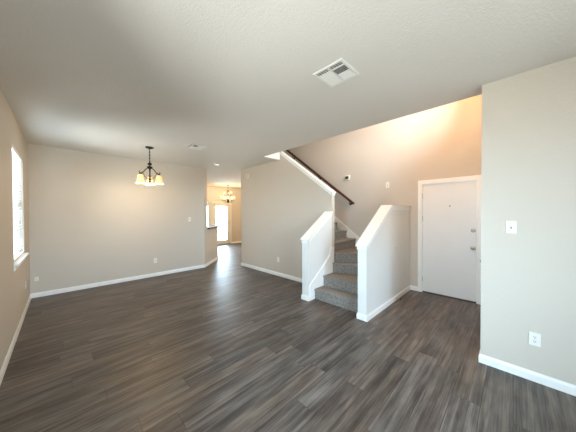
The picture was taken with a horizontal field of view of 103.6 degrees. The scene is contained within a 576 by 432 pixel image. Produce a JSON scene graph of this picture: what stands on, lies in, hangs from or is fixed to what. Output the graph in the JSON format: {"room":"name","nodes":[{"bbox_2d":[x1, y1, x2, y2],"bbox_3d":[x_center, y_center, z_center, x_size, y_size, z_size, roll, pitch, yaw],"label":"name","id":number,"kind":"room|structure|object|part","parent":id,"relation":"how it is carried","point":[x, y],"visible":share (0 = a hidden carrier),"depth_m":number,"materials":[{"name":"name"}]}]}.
{"room":"empty living room","nodes":[
{"label":"empty living room","id":0,"kind":"room"},
{"bbox_2d":[0,87,29,369],"bbox_3d":[-2.946,0.107,2.288,0.120,2.740,12.640,-1,1,-45],"label":"wall","id":1,"kind":"structure","parent":0,"point":[14,297],"depth_m":2.53,"materials":[{"name":"beige paint"}]},
{"bbox_2d":[0,294,30,384],"bbox_3d":[-1.535,1.445,0.993,0.012,0.083,8.559,-1,1,-45],"label":"baseboard","id":2,"kind":"structure","parent":1,"relation":"attached to","point":[7,358],"depth_m":2.52,"materials":[{"name":"white paint"}]},
{"bbox_2d":[13,205,28,270],"bbox_3d":[-3.673,-0.114,3.044,0.165,1.529,1.150,-1,1,-45],"label":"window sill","id":3,"kind":"structure","parent":1,"relation":"in","point":[22,257],"depth_m":3.18,"materials":[{"name":"white plastic"}]},
{"bbox_3d":[-3.713,-0.143,3.003,0.050,1.468,1.058,-1,1,-45],"label":"frame","id":4,"kind":"part","parent":3,"relation":"part of","materials":[{"name":"white plastic"}]},
{"bbox_2d":[12,145,22,260],"bbox_3d":[-3.665,-0.157,3.051,0.076,1.441,1.048,-1,1,-45],"label":"window blind","id":5,"kind":"object","parent":3,"relation":"attached to","point":[16,158],"visible":0.62,"depth_m":3.09,"materials":[{"name":"white plastic"}]},
{"bbox_3d":[-3.390,-0.137,2.803,0.003,1.380,0.003,0,1,-15],"label":"ladder cord","id":6,"kind":"part","parent":5,"relation":"part of","materials":[{"name":"white fabric"}]},
{"bbox_3d":[-3.652,-0.139,3.065,0.003,1.380,0.003,0,1,-15],"label":"ladder cord","id":7,"kind":"part","parent":5,"relation":"part of","materials":[{"name":"white fabric"}]},
{"bbox_3d":[-3.669,0.554,3.053,0.050,0.020,1.044,-1,1,-45],"label":"rail","id":8,"kind":"part","parent":5,"relation":"part of","materials":[{"name":"white plastic"}]},
{"bbox_3d":[-3.652,0.610,3.070,0.116,0.082,1.150,-1,1,-45],"label":"sill","id":9,"kind":"part","parent":3,"relation":"part of","materials":[{"name":"white paint"}]},
{"bbox_2d":[28,144,206,293],"bbox_3d":[-3.477,0.073,5.270,3.347,2.740,0.225,-1,1,-45],"label":"wall","id":10,"kind":"structure","parent":0,"point":[90,219],"depth_m":4.77,"materials":[{"name":"beige paint"}]},
{"bbox_2d":[31,257,217,297],"bbox_3d":[-3.170,1.397,5.577,0.737,0.083,4.129,0,1,32],"label":"baseboard","id":11,"kind":"structure","parent":10,"relation":"attached to","point":[74,288],"depth_m":4.85,"materials":[{"name":"white paint"}]},
{"bbox_2d":[207,228,217,262],"bbox_3d":[-2.369,0.897,6.964,0.120,1.040,0.962,0,1,0],"label":"wall","id":12,"kind":"structure","parent":0,"point":[212,234],"depth_m":6.93,"materials":[{"name":"beige paint"}]},
{"bbox_2d":[207,225,221,228],"bbox_3d":[-2.451,0.351,7.156,0.400,0.046,1.345,0,1,0],"label":"countertop","id":13,"kind":"structure","parent":12,"relation":"on","point":[210,226],"depth_m":7.08,"materials":[{"name":"stone"}]},
{"bbox_2d":[207,186,240,241],"bbox_3d":[-4.534,0.026,9.552,7.907,2.740,0.120,-1,1,-45],"label":"wall","id":14,"kind":"structure","parent":0,"point":[213,193],"depth_m":11.29,"materials":[{"name":"beige paint"}]},
{"bbox_2d":[207,201,231,244],"bbox_3d":[-3.540,0.347,10.513,2.040,2.065,0.167,-1,1,-45],"label":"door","id":15,"kind":"structure","parent":14,"relation":"in","point":[211,205],"depth_m":10.86,"materials":[{"name":"beige paint"}]},
{"bbox_2d":[0,0,575,188],"bbox_3d":[-0.116,-1.461,5.106,8.150,0.300,12.640,-1,1,-45],"label":"ceiling","id":16,"kind":"structure","parent":0,"point":[235,79],"depth_m":1.90,"materials":[{"name":"white paint"}]},
{"bbox_2d":[136,146,162,184],"bbox_3d":[-2.627,-0.944,4.258,0.438,0.687,0.435,-1,1,-45],"label":"chandelier","id":17,"kind":"object","parent":16,"relation":"hanging from","point":[140,179],"visible":1,"depth_m":4.23,"materials":[{"name":"beige glass"}]},
{"bbox_3d":[-2.677,-0.680,4.110,0.152,0.162,0.152,-1,1,-45],"label":"lamp shade","id":18,"kind":"part","parent":17,"relation":"part of","materials":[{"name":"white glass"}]},
{"bbox_3d":[-2.596,-0.814,4.257,0.096,0.420,0.096,-1,1,-45],"label":"stem","id":19,"kind":"part","parent":17,"relation":"part of","materials":[{"name":"brown metal"}]},
{"bbox_3d":[-2.683,-0.683,4.404,0.152,0.162,0.152,-1,1,-45],"label":"lamp shade","id":20,"kind":"part","parent":17,"relation":"part of","materials":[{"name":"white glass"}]},
{"bbox_3d":[-2.425,-0.683,4.263,0.152,0.162,0.152,-1,1,-45],"label":"lamp shade","id":21,"kind":"part","parent":17,"relation":"part of","materials":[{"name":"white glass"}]},
{"bbox_2d":[185,143,205,149],"bbox_3d":[-1.724,-1.286,4.227,0.300,0.011,0.300,-1,1,-45],"label":"ceiling vent","id":22,"kind":"object","parent":16,"relation":"in","point":[191,146],"visible":1,"depth_m":4.21,"materials":[{"name":"white metal"}]},
{"bbox_2d":[221,185,234,202],"bbox_3d":[-2.658,-0.953,9.994,0.625,0.809,0.604,-1,1,-45],"label":"chandelier","id":23,"kind":"object","parent":16,"relation":"hanging from","point":[228,196],"visible":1,"depth_m":9.91,"materials":[{"name":"beige glass"}]},
{"bbox_2d":[313,58,359,87],"bbox_3d":[0.432,-1.269,2.032,0.300,0.011,0.300,-1,1,-45],"label":"ceiling vent","id":24,"kind":"object","parent":16,"relation":"in","point":[339,71],"visible":1,"depth_m":2.02,"materials":[{"name":"white metal"}]},
{"bbox_2d":[0,243,575,431],"bbox_3d":[-0.109,1.479,5.134,8.170,0.100,12.640,-1,1,-45],"label":"floor","id":25,"kind":"structure","parent":0,"point":[225,345],"depth_m":2.24,"materials":[{"name":"grey wood"}]},
{"bbox_2d":[314,222,357,312],"bbox_3d":[0.264,-0.023,5.280,1.680,2.895,3.970,-1,1,-45],"label":"staircase","id":26,"kind":"structure","parent":25,"relation":"on","point":[340,288],"depth_m":4.03,"materials":[{"name":"grey carpet"}]},
{"bbox_2d":[241,155,334,277],"bbox_3d":[-0.223,-0.478,5.434,0.090,3.809,3.075,-1,1,-45],"label":"wall","id":27,"kind":"structure","parent":0,"point":[280,203],"depth_m":5.38,"materials":[{"name":"beige paint"}]},
{"bbox_2d":[241,262,314,300],"bbox_3d":[-0.260,1.385,5.401,0.696,0.083,3.321,-1,1,-32],"label":"baseboard","id":28,"kind":"structure","parent":27,"relation":"attached to","point":[304,297],"depth_m":5.27,"materials":[{"name":"white paint"}]},
{"bbox_2d":[280,151,335,195],"bbox_3d":[-0.062,-1.401,5.258,0.134,2.011,2.660,-1,1,-45],"label":"trim","id":29,"kind":"structure","parent":27,"relation":"attached to","point":[310,175],"depth_m":4.71,"materials":[{"name":"white paint"}]},
{"bbox_2d":[302,216,331,295],"bbox_3d":[0.541,0.690,4.131,0.700,1.497,0.140,-1,1,-45],"label":"wall","id":30,"kind":"structure","parent":0,"point":[315,254],"depth_m":3.97,"materials":[{"name":"white paint"}]},
{"bbox_2d":[300,211,332,243],"bbox_3d":[0.529,0.191,4.116,0.724,0.549,0.184,-1,1,-45],"label":"trim","id":31,"kind":"structure","parent":30,"relation":"attached to","point":[315,228],"depth_m":4.06,"materials":[{"name":"white paint"}]},
{"bbox_2d":[309,247,333,295],"bbox_3d":[0.627,0.981,4.108,0.728,0.746,0.015,-1,1,-45],"label":"trim","id":32,"kind":"structure","parent":30,"relation":"attached to","point":[327,268],"depth_m":4.10,"materials":[{"name":"white paint"}]},
{"bbox_2d":[283,94,481,286],"bbox_3d":[1.346,-1.181,5.420,0.241,5.200,5.546,-1,1,-45],"label":"wall","id":33,"kind":"structure","parent":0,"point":[445,141],"depth_m":4.54,"materials":[{"name":"beige paint"}]},
{"bbox_3d":[0.585,-1.280,6.080,0.100,2.050,2.644,-1,1,-45],"label":"handrail","id":34,"kind":"part","parent":33,"relation":"part of","materials":[{"name":"brown wood"}]},
{"bbox_2d":[334,216,359,242],"bbox_3d":[0.873,-0.521,5.865,0.015,2.473,3.935,-1,1,-45],"label":"trim","id":35,"kind":"structure","parent":33,"relation":"attached to","point":[340,225],"depth_m":5.36,"materials":[{"name":"beige paint"}]},
{"bbox_2d":[418,175,480,304],"bbox_3d":[2.821,0.383,3.997,0.202,2.093,0.928,-1,1,-45],"label":"door","id":36,"kind":"structure","parent":33,"relation":"attached to","point":[449,209],"depth_m":3.94,"materials":[{"name":"white paint"}]},
{"bbox_2d":[358,210,409,314],"bbox_3d":[1.677,0.641,3.796,1.833,1.593,0.130,-1,1,-45],"label":"wall","id":37,"kind":"structure","parent":0,"point":[383,272],"depth_m":3.57,"materials":[{"name":"white paint"}]},
{"bbox_2d":[355,205,410,250],"bbox_3d":[1.665,0.142,3.780,1.857,0.645,0.174,-1,1,-45],"label":"trim","id":38,"kind":"structure","parent":37,"relation":"attached to","point":[374,226],"depth_m":3.40,"materials":[{"name":"white paint"}]},
{"bbox_2d":[356,285,417,321],"bbox_3d":[1.716,1.396,3.760,1.860,0.083,0.166,-1,1,-41],"label":"baseboard","id":39,"kind":"structure","parent":37,"relation":"attached to","point":[366,318],"depth_m":3.48,"materials":[{"name":"white paint"}]},
{"bbox_2d":[480,56,575,384],"bbox_3d":[3.529,0.082,1.927,1.843,2.740,2.734,-1,1,-45],"label":"wall","id":40,"kind":"structure","parent":0,"point":[528,158],"depth_m":2.00,"materials":[{"name":"beige paint"}]},
{"bbox_2d":[506,221,516,233],"bbox_3d":[2.054,0.102,2.085,0.019,0.115,0.072,-1,1,-45],"label":"light switch","id":41,"kind":"object","parent":40,"relation":"attached to","point":[511,226],"visible":1,"depth_m":2.09,"materials":[{"name":"white plastic"}]},
{"bbox_2d":[478,352,575,395],"bbox_3d":[3.483,1.410,1.985,1.856,0.083,2.866,-1,1,-45],"label":"baseboard","id":42,"kind":"structure","parent":40,"relation":"attached to","point":[568,388],"depth_m":2.01,"materials":[{"name":"white paint"}]},
{"bbox_2d":[529,331,540,346],"bbox_3d":[2.170,1.083,1.992,0.009,0.115,0.072,-1,1,-45],"label":"wall outlet","id":43,"kind":"object","parent":40,"relation":"attached to","point":[534,338],"visible":1,"depth_m":1.99,"materials":[{"name":"white plastic"}]}
]}

